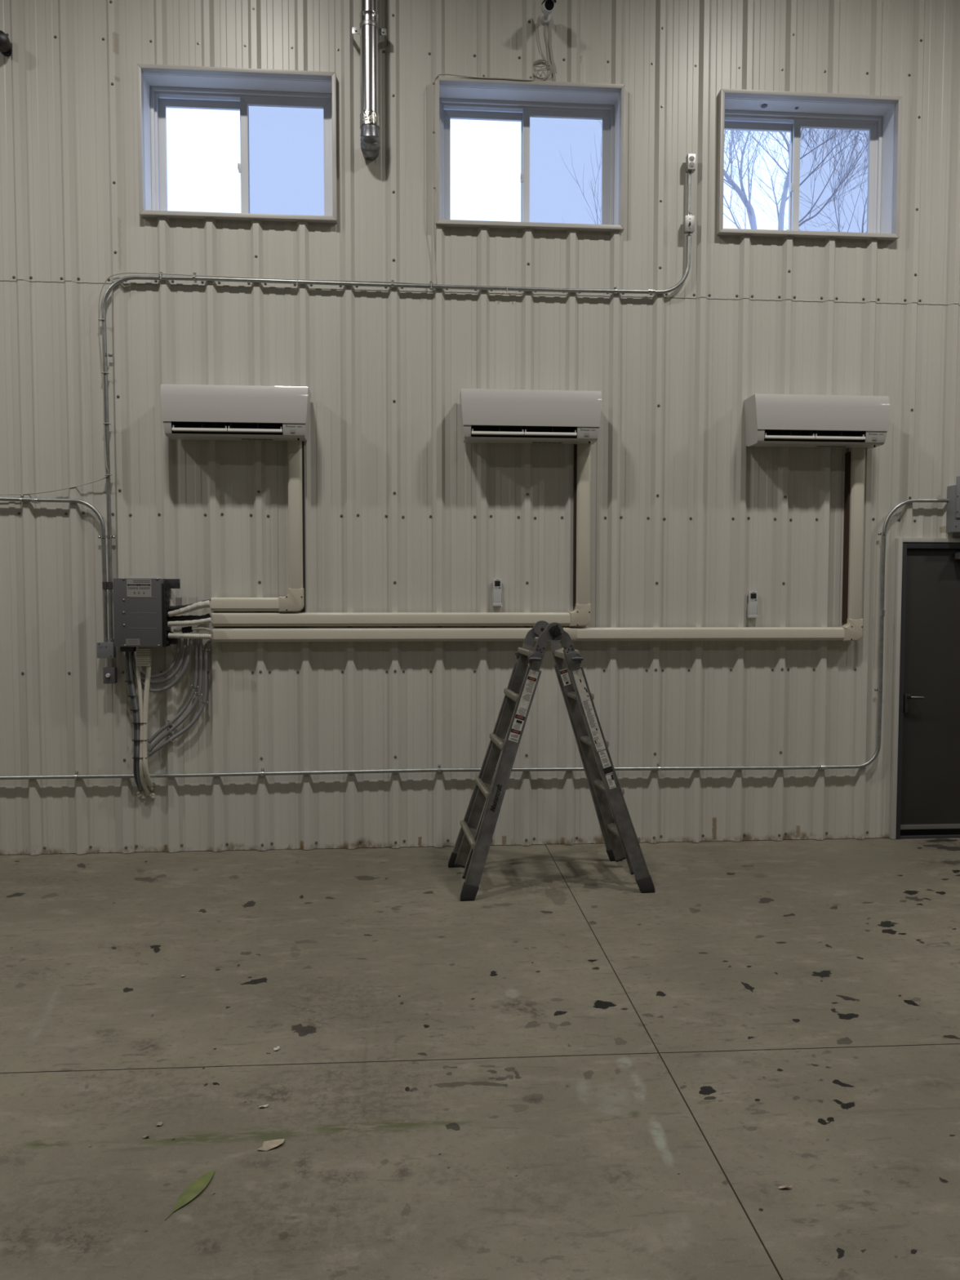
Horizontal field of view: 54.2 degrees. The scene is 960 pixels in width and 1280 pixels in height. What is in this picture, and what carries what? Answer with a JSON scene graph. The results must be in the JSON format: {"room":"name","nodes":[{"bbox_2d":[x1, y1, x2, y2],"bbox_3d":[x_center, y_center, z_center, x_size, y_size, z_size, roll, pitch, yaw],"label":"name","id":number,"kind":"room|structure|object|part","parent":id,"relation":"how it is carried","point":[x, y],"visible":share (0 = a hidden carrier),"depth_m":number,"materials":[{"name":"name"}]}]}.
{"room":"warehouse interior","nodes":[
{"label":"warehouse interior","id":0,"kind":"room"},
{"bbox_2d":[0,0,959,855],"bbox_3d":[-0.491,-2.195,6.362,14.899,7.296,0.043,0,3,-4],"label":"wall","id":1,"kind":"structure","parent":0,"point":[688,518],"depth_m":6.44,"materials":[{"name":"beige metal"}]},
{"bbox_2d":[0,30,12,56],"bbox_3d":[-3.075,-3.842,6.032,0.110,0.109,0.147,0,3,-4],"label":"wall fixture","id":2,"kind":"object","parent":1,"relation":"attached to","point":[6,46],"visible":1,"depth_m":6.00,"materials":[{"name":"black plastic"}]},
{"bbox_2d":[0,494,108,642],"bbox_3d":[-2.912,-0.467,6.237,0.841,0.996,0.036,0,3,-4],"label":"conduit","id":3,"kind":"object","parent":1,"relation":"attached to","point":[104,584],"visible":0.97,"depth_m":6.25,"materials":[{"name":"metal"}]},
{"bbox_2d":[96,642,115,657],"bbox_3d":[-2.500,0.068,6.276,0.108,0.105,0.068,0,3,-4],"label":"junction box","id":4,"kind":"object","parent":1,"relation":"attached to","point":[104,650],"visible":0.94,"depth_m":6.25,"materials":[{"name":"grey metal"}]},
{"bbox_2d":[102,657,117,684],"bbox_3d":[-2.478,0.204,6.277,0.076,0.174,0.083,0,3,-4],"label":"box","id":5,"kind":"object","parent":1,"relation":"attached to","point":[109,673],"visible":1,"depth_m":6.26,"materials":[{"name":"grey metal"}]},
{"bbox_3d":[-2.477,0.237,6.260,0.076,0.110,0.004,0,3,-4],"label":"plate","id":6,"kind":"part","parent":5,"relation":"part of","materials":[{"name":"grey metal"}]},
{"bbox_2d":[136,782,155,799],"bbox_3d":[-2.279,1.033,6.390,0.132,0.122,0.034,0,3,-4],"label":"sealant","id":7,"kind":"object","parent":1,"relation":"attached to","point":[142,794],"visible":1,"depth_m":6.39,"materials":[{"name":"beige plastic"}]},
{"bbox_2d":[132,648,152,794],"bbox_3d":[-2.257,0.552,6.305,0.134,1.002,0.156,0,3,-4],"label":"tubes","id":8,"kind":"object","parent":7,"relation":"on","point":[143,655],"visible":1,"depth_m":6.25,"materials":[{"name":"white plastic"}]},
{"bbox_2d":[112,575,181,646],"bbox_3d":[-2.200,-0.192,6.205,0.386,0.470,0.190,0,3,-4],"label":"box","id":9,"kind":"object","parent":1,"relation":"attached to","point":[140,602],"visible":0.94,"depth_m":6.12,"materials":[{"name":"grey metal"}]},
{"bbox_2d":[120,646,142,791],"bbox_3d":[-2.329,0.538,6.289,0.109,0.993,0.146,0,3,-4],"label":"cable bundle","id":10,"kind":"object","parent":9,"relation":"hanging from","point":[129,651],"visible":0.99,"depth_m":6.25,"materials":[{"name":"grey plastic"}]},
{"bbox_3d":[-2.234,-0.178,6.114,0.304,0.446,0.004,0,3,-4],"label":"panel","id":11,"kind":"part","parent":9,"relation":"part of","materials":[{"name":"grey metal"}]},
{"bbox_2d":[128,580,150,594],"bbox_3d":[-2.219,-0.344,6.104,0.140,0.090,0.001,0,3,-4],"label":"print","id":12,"kind":"object","parent":9,"relation":"attached to","point":[135,587],"depth_m":6.10,"materials":[{"name":"grey paper"}]},
{"bbox_2d":[140,638,181,679],"bbox_3d":[-2.182,0.126,6.292,0.350,0.270,0.024,0,3,-4],"label":"conduit","id":13,"kind":"object","parent":9,"relation":"attached to","point":[179,641],"visible":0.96,"depth_m":6.29,"materials":[{"name":"grey"}]},
{"bbox_2d":[132,638,193,692],"bbox_3d":[-2.129,0.171,6.274,0.414,0.361,0.024,0,3,-4],"label":"conduit","id":14,"kind":"object","parent":9,"relation":"attached to","point":[176,680],"visible":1,"depth_m":6.27,"materials":[{"name":"grey"}]},
{"bbox_2d":[140,638,187,684],"bbox_3d":[-2.155,0.144,6.283,0.386,0.306,0.024,0,3,-4],"label":"conduit","id":15,"kind":"object","parent":9,"relation":"attached to","point":[184,644],"visible":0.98,"depth_m":6.28,"materials":[{"name":"grey"}]},
{"bbox_3d":[-2.082,-0.165,6.220,0.030,0.415,0.120,0,3,-4],"label":"port plate","id":16,"kind":"part","parent":9,"relation":"part of","materials":[{"name":"black plastic"}]},
{"bbox_2d":[167,600,210,617],"bbox_3d":[-1.946,-0.210,6.230,0.310,0.110,0.074,0,3,-4],"label":"pipe","id":17,"kind":"object","parent":9,"relation":"attached to","point":[173,611],"visible":1,"depth_m":6.21,"materials":[{"name":"grey"}]},
{"bbox_2d":[167,630,211,639],"bbox_3d":[-1.950,-0.040,6.242,0.322,0.068,0.066,0,3,-4],"label":"pipe","id":18,"kind":"object","parent":9,"relation":"attached to","point":[171,634],"visible":0.93,"depth_m":6.22,"materials":[{"name":"grey plastic"}]},
{"bbox_2d":[167,613,212,626],"bbox_3d":[-1.941,-0.133,6.237,0.311,0.090,0.067,0,3,-4],"label":"pipe","id":19,"kind":"object","parent":9,"relation":"attached to","point":[190,620],"visible":0.98,"depth_m":6.22,"materials":[{"name":"grey"}]},
{"bbox_2d":[147,639,198,743],"bbox_3d":[-2.075,0.346,6.335,0.347,0.710,0.029,0,3,-4],"label":"conduit","id":20,"kind":"object","parent":1,"relation":"attached to","point":[194,686],"visible":1,"depth_m":6.33,"materials":[{"name":"grey plastic"}]},
{"bbox_2d":[147,638,203,752],"bbox_3d":[-2.062,0.376,6.338,0.375,0.769,0.029,0,3,-4],"label":"conduit","id":21,"kind":"object","parent":1,"relation":"attached to","point":[198,694],"visible":0.99,"depth_m":6.34,"materials":[{"name":"grey"}]},
{"bbox_2d":[147,640,211,756],"bbox_3d":[-2.032,0.394,6.341,0.432,0.787,0.029,0,3,-4],"label":"conduit","id":22,"kind":"object","parent":1,"relation":"attached to","point":[206,649],"visible":1,"depth_m":6.34,"materials":[{"name":"grey"}]},
{"bbox_2d":[160,383,311,441],"bbox_3d":[-1.597,-1.487,6.180,0.938,0.344,0.239,0,3,-4],"label":"air conditioner","id":23,"kind":"object","parent":1,"relation":"attached to","point":[188,411],"visible":1,"depth_m":6.08,"materials":[{"name":"white plastic"}]},
{"bbox_3d":[-1.589,-1.532,6.080,0.938,0.244,0.043,0,3,-4],"label":"panel","id":24,"kind":"part","parent":23,"relation":"part of","materials":[{"name":"grey plastic"}]},
{"bbox_2d":[136,63,337,223],"bbox_3d":[-1.610,-3.288,6.348,1.288,0.962,0.330,0,3,-4],"label":"window","id":25,"kind":"structure","parent":1,"relation":"in","point":[160,87],"depth_m":6.34,"materials":[{"name":"white paint"}]},
{"bbox_3d":[-1.901,-3.287,6.454,0.600,0.828,0.025,0,3,-4],"label":"sash","id":26,"kind":"part","parent":25,"relation":"part of","materials":[{"name":"glass"}]},
{"bbox_3d":[-1.326,-3.290,6.515,0.570,0.850,0.006,0,3,-4],"label":"screen frame","id":27,"kind":"part","parent":25,"relation":"part of","materials":[{"name":"white plastic"}]},
{"bbox_3d":[-1.336,-3.295,6.464,0.612,0.845,0.026,0,3,-4],"label":"sash","id":28,"kind":"part","parent":25,"relation":"part of","materials":[{"name":"glass"}]},
{"bbox_2d":[210,440,305,611],"bbox_3d":[-1.497,-0.776,6.322,0.618,1.171,0.105,0,3,-4],"label":"cover","id":29,"kind":"object","parent":1,"relation":"attached to","point":[295,601],"visible":0.83,"depth_m":6.30,"materials":[{"name":"beige plastic"}]},
{"bbox_2d":[195,597,211,603],"bbox_3d":[-1.853,-0.253,6.293,0.130,0.059,0.018,0,3,-4],"label":"cable","id":30,"kind":"object","parent":29,"relation":"attached to","point":[205,599],"visible":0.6,"depth_m":6.29,"materials":[{"name":"grey plastic"}]},
{"bbox_2d":[0,22,555,495],"bbox_3d":[-1.409,-2.566,6.255,3.864,3.217,0.075,0,3,-4],"label":"cable","id":31,"kind":"object","parent":1,"relation":"attached to","point":[540,60],"visible":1,"depth_m":6.27,"materials":[{"name":"grey plastic"}]},
{"bbox_2d":[351,0,386,160],"bbox_3d":[-0.726,-4.225,6.150,0.226,2.021,0.246,0,3,-4],"label":"flue pipe","id":32,"kind":"object","parent":1,"relation":"attached to","point":[368,29],"visible":1,"depth_m":6.08,"materials":[{"name":"silver metal"}]},
{"bbox_2d":[101,232,691,642],"bbox_3d":[-0.522,-1.391,6.373,3.964,2.835,0.036,0,3,-4],"label":"conduit","id":33,"kind":"object","parent":1,"relation":"attached to","point":[109,536],"visible":0.98,"depth_m":6.26,"materials":[{"name":"metal"}]},
{"bbox_2d":[211,444,591,626],"bbox_3d":[-0.520,-0.737,6.398,2.576,1.292,0.105,0,3,-4],"label":"cover","id":34,"kind":"object","parent":1,"relation":"attached to","point":[580,616],"visible":0.87,"depth_m":6.42,"materials":[{"name":"beige plastic"}]},
{"bbox_2d":[0,498,948,779],"bbox_3d":[0.016,-0.035,6.481,6.806,1.940,0.039,0,3,-4],"label":"conduit","id":35,"kind":"object","parent":1,"relation":"attached to","point":[76,776],"visible":0.95,"depth_m":6.61,"materials":[{"name":"metal"}]},
{"bbox_2d":[15,828,959,854],"bbox_3d":[-0.570,1.361,6.574,14.650,0.220,0.015,0,3,-4],"label":"trim","id":36,"kind":"structure","parent":1,"relation":"attached to","point":[935,831],"depth_m":6.86,"materials":[{"name":"grey rubber"}]},
{"bbox_2d":[492,578,502,605],"bbox_3d":[0.120,-0.330,6.502,0.065,0.189,0.031,0,3,-4],"label":"remote control","id":37,"kind":"object","parent":1,"relation":"attached to","point":[496,593],"visible":1,"depth_m":6.49,"materials":[{"name":"grey plastic"}]},
{"bbox_2d":[435,75,625,231],"bbox_3d":[0.331,-3.293,6.495,1.288,0.962,0.330,0,3,-4],"label":"window","id":38,"kind":"structure","parent":1,"relation":"in","point":[455,98],"depth_m":6.51,"materials":[{"name":"white paint"}]},
{"bbox_3d":[0.041,-3.292,6.601,0.600,0.828,0.025,0,3,-4],"label":"sash","id":39,"kind":"part","parent":38,"relation":"part of","materials":[{"name":"glass"}]},
{"bbox_3d":[0.605,-3.300,6.612,0.612,0.845,0.026,0,3,-4],"label":"sash","id":40,"kind":"part","parent":38,"relation":"part of","materials":[{"name":"clear glass"}]},
{"bbox_2d":[459,388,601,444],"bbox_3d":[0.335,-1.497,6.326,0.938,0.344,0.239,0,3,-4],"label":"air conditioner","id":41,"kind":"object","parent":1,"relation":"attached to","point":[487,415],"visible":1,"depth_m":6.22,"materials":[{"name":"grey plastic"}]},
{"bbox_3d":[0.342,-1.542,6.226,0.938,0.244,0.043,0,3,-4],"label":"panel","id":42,"kind":"part","parent":41,"relation":"part of","materials":[{"name":"grey plastic"}]},
{"bbox_2d":[211,447,865,641],"bbox_3d":[0.451,-0.683,6.475,4.527,1.388,0.105,0,3,-4],"label":"cover","id":43,"kind":"object","parent":1,"relation":"attached to","point":[855,460],"visible":0.85,"depth_m":6.53,"materials":[{"name":"beige plastic"}]},
{"bbox_2d":[173,626,211,633],"bbox_3d":[-1.923,-0.069,6.267,0.249,0.049,0.044,0,3,-4],"label":"pipe","id":44,"kind":"object","parent":43,"relation":"attached to","point":[184,629],"visible":1,"depth_m":6.26,"materials":[{"name":"white plastic"}]},
{"bbox_2d":[538,0,556,25],"bbox_3d":[0.446,-4.172,6.212,0.090,0.129,0.288,0,3,-4],"label":"security camera","id":45,"kind":"object","parent":1,"relation":"attached to","point":[548,6],"visible":1,"depth_m":6.15,"materials":[{"name":"grey plastic"}]},
{"bbox_2d":[684,215,694,233],"bbox_3d":[1.436,-2.852,6.433,0.066,0.108,0.065,0,3,-4],"label":"switch box","id":46,"kind":"object","parent":1,"relation":"attached to","point":[689,220],"visible":1,"depth_m":6.42,"materials":[{"name":"metal"}]},
{"bbox_2d":[687,171,692,215],"bbox_3d":[1.441,-3.068,6.439,0.033,0.318,0.035,0,3,-4],"label":"conduit","id":47,"kind":"object","parent":1,"relation":"attached to","point":[689,173],"visible":1,"depth_m":6.43,"materials":[{"name":"metal"}]},
{"bbox_2d":[685,153,695,173],"bbox_3d":[1.442,-3.262,6.416,0.056,0.108,0.058,0,3,-4],"label":"outlet box","id":48,"kind":"object","parent":1,"relation":"attached to","point":[690,158],"visible":1,"depth_m":6.39,"materials":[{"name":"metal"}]},
{"bbox_2d":[688,155,694,160],"bbox_3d":[1.444,-3.282,6.388,0.037,0.036,0.003,0,3,-4],"label":"receptacle","id":49,"kind":"object","parent":48,"relation":"attached to","point":[691,157],"depth_m":6.39,"materials":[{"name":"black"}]},
{"bbox_2d":[688,161,694,167],"bbox_3d":[1.444,-3.241,6.390,0.037,0.036,0.003,0,3,-4],"label":"receptacle","id":50,"kind":"object","parent":48,"relation":"attached to","point":[691,164],"depth_m":6.39,"materials":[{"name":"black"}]},
{"bbox_3d":[1.444,-3.261,6.392,0.053,0.102,0.002,0,3,-4],"label":"plate","id":51,"kind":"part","parent":48,"relation":"part of","materials":[{"name":"grey"}]},
{"bbox_2d":[746,591,758,617],"bbox_3d":[1.932,-0.251,6.643,0.068,0.189,0.031,0,3,-4],"label":"remote control","id":52,"kind":"object","parent":1,"relation":"attached to","point":[753,606],"visible":1,"depth_m":6.63,"materials":[{"name":"grey plastic"}]},
{"bbox_2d":[716,88,902,240],"bbox_3d":[2.277,-3.298,6.642,1.288,0.962,0.330,0,3,-4],"label":"window","id":53,"kind":"structure","parent":1,"relation":"in","point":[739,109],"depth_m":6.65,"materials":[{"name":"white paint"}]},
{"bbox_3d":[1.986,-3.297,6.748,0.600,0.828,0.025,0,3,-4],"label":"sash","id":54,"kind":"part","parent":53,"relation":"part of","materials":[{"name":"clear glass"}]},
{"bbox_3d":[2.269,-3.303,6.747,1.237,0.911,0.090,0,3,-4],"label":"frame","id":55,"kind":"part","parent":53,"relation":"part of","materials":[{"name":"white plastic"}]},
{"bbox_3d":[2.551,-3.305,6.759,0.612,0.845,0.026,0,3,-4],"label":"sash","id":56,"kind":"part","parent":53,"relation":"part of","materials":[{"name":"clear glass"}]},
{"bbox_2d":[743,393,889,448],"bbox_3d":[2.319,-1.502,6.477,0.938,0.344,0.239,0,3,-4],"label":"air conditioner","id":57,"kind":"object","parent":1,"relation":"attached to","point":[784,420],"visible":1,"depth_m":6.37,"materials":[{"name":"grey plastic"}]},
{"bbox_3d":[2.326,-1.547,6.377,0.938,0.244,0.043,0,3,-4],"label":"panel","id":58,"kind":"part","parent":57,"relation":"part of","materials":[{"name":"grey plastic"}]},
{"bbox_2d":[888,537,959,839],"bbox_3d":[3.504,0.354,6.823,1.060,2.175,0.215,0,3,-4],"label":"door","id":59,"kind":"structure","parent":1,"relation":"in","point":[925,780],"depth_m":6.78,"materials":[{"name":"grey metal"}]},
{"bbox_3d":[3.126,0.411,6.726,0.102,0.023,0.056,0,3,-4],"label":"handle","id":60,"kind":"part","parent":59,"relation":"part of","materials":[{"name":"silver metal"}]},
{"bbox_2d":[946,475,959,533],"bbox_3d":[3.540,-0.960,6.667,0.400,0.390,0.103,0,3,-4],"label":"electrical panel","id":61,"kind":"object","parent":1,"relation":"attached to","point":[953,517],"visible":1,"depth_m":6.62,"materials":[{"name":"grey metal"}]},
{"bbox_3d":[3.544,-1.008,6.621,0.378,0.290,0.010,0,3,-4],"label":"door","id":62,"kind":"part","parent":61,"relation":"part of","materials":[{"name":"grey metal"}]},
{"bbox_2d":[0,837,959,1279],"bbox_3d":[-0.069,1.784,-0.022,14.450,0.014,13.850,0,3,-4],"label":"floor","id":63,"kind":"structure","parent":0,"point":[566,1069],"depth_m":3.56,"materials":[{"name":"concrete"}]},
{"bbox_2d":[155,1121,163,1125],"bbox_3d":[-1.068,1.615,3.129,0.016,0.008,0.023,1,3,26],"label":"paper scrap","id":64,"kind":"object","parent":63,"relation":"on","point":[159,1123],"visible":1,"depth_m":3.13,"materials":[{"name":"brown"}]},
{"bbox_2d":[164,1169,214,1220],"bbox_3d":[-0.854,1.633,2.766,0.052,0.008,0.237,1,3,21],"label":"leaf","id":65,"kind":"object","parent":63,"relation":"on","point":[194,1188],"visible":1,"depth_m":2.78,"materials":[{"name":"green plant"}]},
{"bbox_2d":[258,1103,268,1107],"bbox_3d":[-0.747,1.609,3.238,0.035,0.008,0.012,-1,3,-12],"label":"chip","id":66,"kind":"object","parent":63,"relation":"on","point":[264,1105],"visible":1,"depth_m":3.24,"materials":[{"name":"grey"}]},
{"bbox_2d":[257,1138,284,1151],"bbox_3d":[-0.670,1.621,3.013,0.095,0.009,0.043,-1,3,-26],"label":"paper scrap","id":67,"kind":"object","parent":63,"relation":"on","point":[269,1144],"visible":1,"depth_m":3.01,"materials":[{"name":"beige paper"}]},
{"bbox_2d":[273,1045,279,1050],"bbox_3d":[-0.791,1.589,3.648,0.021,0.008,0.024,2,3,33],"label":"chip","id":68,"kind":"object","parent":63,"relation":"on","point":[277,1047],"visible":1,"depth_m":3.65,"materials":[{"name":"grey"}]},
{"bbox_2d":[448,620,654,901],"bbox_3d":[0.417,0.687,5.795,1.164,1.604,0.700,0,3,-8],"label":"ladder","id":69,"kind":"object","parent":63,"relation":"on","point":[617,829],"visible":1,"depth_m":5.60,"materials":[{"name":"metal"}]},
{"bbox_3d":[0.055,0.791,6.005,0.506,1.310,0.077,1,3,9],"label":"rail","id":70,"kind":"part","parent":69,"relation":"part of","materials":[{"name":"metal"}]},
{"bbox_3d":[0.091,0.727,5.929,0.498,1.405,0.024,0,3,-8],"label":"rail","id":71,"kind":"part","parent":69,"relation":"part of","materials":[{"name":"metal"}]},
{"bbox_3d":[0.125,0.816,5.504,0.506,1.310,0.077,-1,3,-25],"label":"rail","id":72,"kind":"part","parent":69,"relation":"part of","materials":[{"name":"metal"}]},
{"bbox_3d":[0.143,0.733,5.581,0.491,1.382,0.024,0,3,-8],"label":"rail","id":73,"kind":"part","parent":69,"relation":"part of","materials":[{"name":"metal"}]},
{"bbox_3d":[0.260,0.093,5.965,0.072,0.060,0.053,0,3,-8],"label":"lock lever","id":74,"kind":"part","parent":69,"relation":"part of","materials":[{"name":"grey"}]},
{"bbox_2d":[518,680,534,715],"bbox_3d":[0.274,0.343,5.535,0.102,0.210,0.005,0,3,-8],"label":"print","id":75,"kind":"object","parent":69,"relation":"attached to","point":[530,681],"depth_m":5.54},
{"bbox_3d":[0.355,-0.024,5.943,0.181,0.197,0.011,0,3,-8],"label":"hinge plate","id":76,"kind":"part","parent":69,"relation":"part of","materials":[{"name":"grey metal"}]},
{"bbox_3d":[0.321,0.114,5.531,0.072,0.060,0.053,0,3,-8],"label":"lock lever","id":77,"kind":"part","parent":69,"relation":"part of","materials":[{"name":"grey"}]},
{"bbox_3d":[0.429,-0.024,5.941,0.181,0.197,0.011,0,3,-8],"label":"hinge plate","id":78,"kind":"part","parent":69,"relation":"part of","materials":[{"name":"grey metal"}]},
{"bbox_3d":[0.408,-0.006,5.567,0.181,0.197,0.011,0,3,-8],"label":"hinge plate","id":79,"kind":"part","parent":69,"relation":"part of","materials":[{"name":"grey metal"}]},
{"bbox_3d":[0.445,-0.050,5.562,0.054,0.068,0.054,2,4,37],"label":"hinge knob","id":80,"kind":"part","parent":69,"relation":"part of","materials":[{"name":"black plastic"}]},
{"bbox_3d":[0.478,-0.007,5.589,0.181,0.197,0.011,0,3,-8],"label":"hinge plate","id":81,"kind":"part","parent":69,"relation":"part of","materials":[{"name":"grey metal"}]},
{"bbox_3d":[0.575,0.113,5.566,0.072,0.060,0.053,0,3,-8],"label":"lock lever","id":82,"kind":"part","parent":69,"relation":"part of","materials":[{"name":"grey"}]},
{"bbox_3d":[0.708,0.787,6.096,0.506,1.310,0.077,-1,3,-25],"label":"rail","id":83,"kind":"part","parent":69,"relation":"part of","materials":[{"name":"metal"}]},
{"bbox_3d":[0.694,0.724,6.013,0.498,1.405,0.024,0,3,-8],"label":"rail","id":84,"kind":"part","parent":69,"relation":"part of","materials":[{"name":"metal"}]},
{"bbox_2d":[582,699,596,727],"bbox_3d":[0.654,0.440,5.591,0.083,0.167,0.006,0,3,-2],"label":"print","id":85,"kind":"object","parent":69,"relation":"attached to","point":[589,713],"depth_m":5.59,"materials":[{"name":"grey paper"}]},
{"bbox_2d":[592,731,601,750],"bbox_3d":[0.698,0.602,5.597,0.060,0.118,0.006,0,3,-8],"label":"print","id":86,"kind":"object","parent":69,"relation":"attached to","point":[597,735],"depth_m":5.60,"materials":[{"name":"grey paper"}]},
{"bbox_3d":[0.739,0.730,5.664,0.491,1.382,0.024,0,3,-8],"label":"rail","id":87,"kind":"part","parent":69,"relation":"part of","materials":[{"name":"metal"}]},
{"bbox_2d":[600,751,608,766],"bbox_3d":[0.746,0.711,5.600,0.059,0.093,0.008,0,3,-2],"label":"print","id":88,"kind":"object","parent":69,"relation":"attached to","point":[604,755],"depth_m":5.60,"materials":[{"name":"grey paper"}]},
{"bbox_3d":[0.778,0.812,5.595,0.506,1.310,0.077,1,3,9],"label":"rail","id":89,"kind":"part","parent":69,"relation":"part of","materials":[{"name":"metal"}]},
{"bbox_2d":[777,1184,791,1188],"bbox_3d":[0.911,1.633,2.800,0.042,0.009,0.014,0,3,-4],"label":"chip","id":90,"kind":"object","parent":63,"relation":"on","point":[784,1185],"visible":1,"depth_m":2.80,"materials":[{"name":"beige"}]},
{"bbox_3d":[-0.783,0.035,36.763,70.000,0.050,59.600,0,3,-4],"label":"ground","id":91,"kind":"structure","parent":0,"visible":0},
{"bbox_2d":[559,121,601,224],"bbox_3d":[2.784,-4.795,19.489,2.835,11.720,1.626,-1,3,-26],"label":"bare tree","id":92,"kind":"object","parent":91,"relation":"on","point":[596,210],"visible":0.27,"depth_m":19.12,"materials":[{"name":"grey plant"}]},
{"bbox_2d":[597,120,774,229],"bbox_3d":[4.473,-6.348,18.496,4.244,14.629,4.347,-1,3,-24],"label":"bare tree","id":93,"kind":"object","parent":91,"relation":"on","point":[741,193],"visible":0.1,"depth_m":18.34,"materials":[{"name":"grey plant"}]},
{"bbox_2d":[724,128,868,230],"bbox_3d":[6.984,-6.220,19.207,5.392,14.437,3.889,-2,3,-31],"label":"bare tree","id":94,"kind":"object","parent":91,"relation":"on","point":[780,215],"visible":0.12,"depth_m":19.14,"materials":[{"name":"grey plant"}]},
{"bbox_2d":[725,128,868,232],"bbox_3d":[7.530,-5.562,20.009,4.508,13.293,3.083,2,3,27],"label":"bare tree","id":95,"kind":"object","parent":91,"relation":"on","point":[867,155],"visible":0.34,"depth_m":19.58,"materials":[{"name":"grey plant"}]}
]}

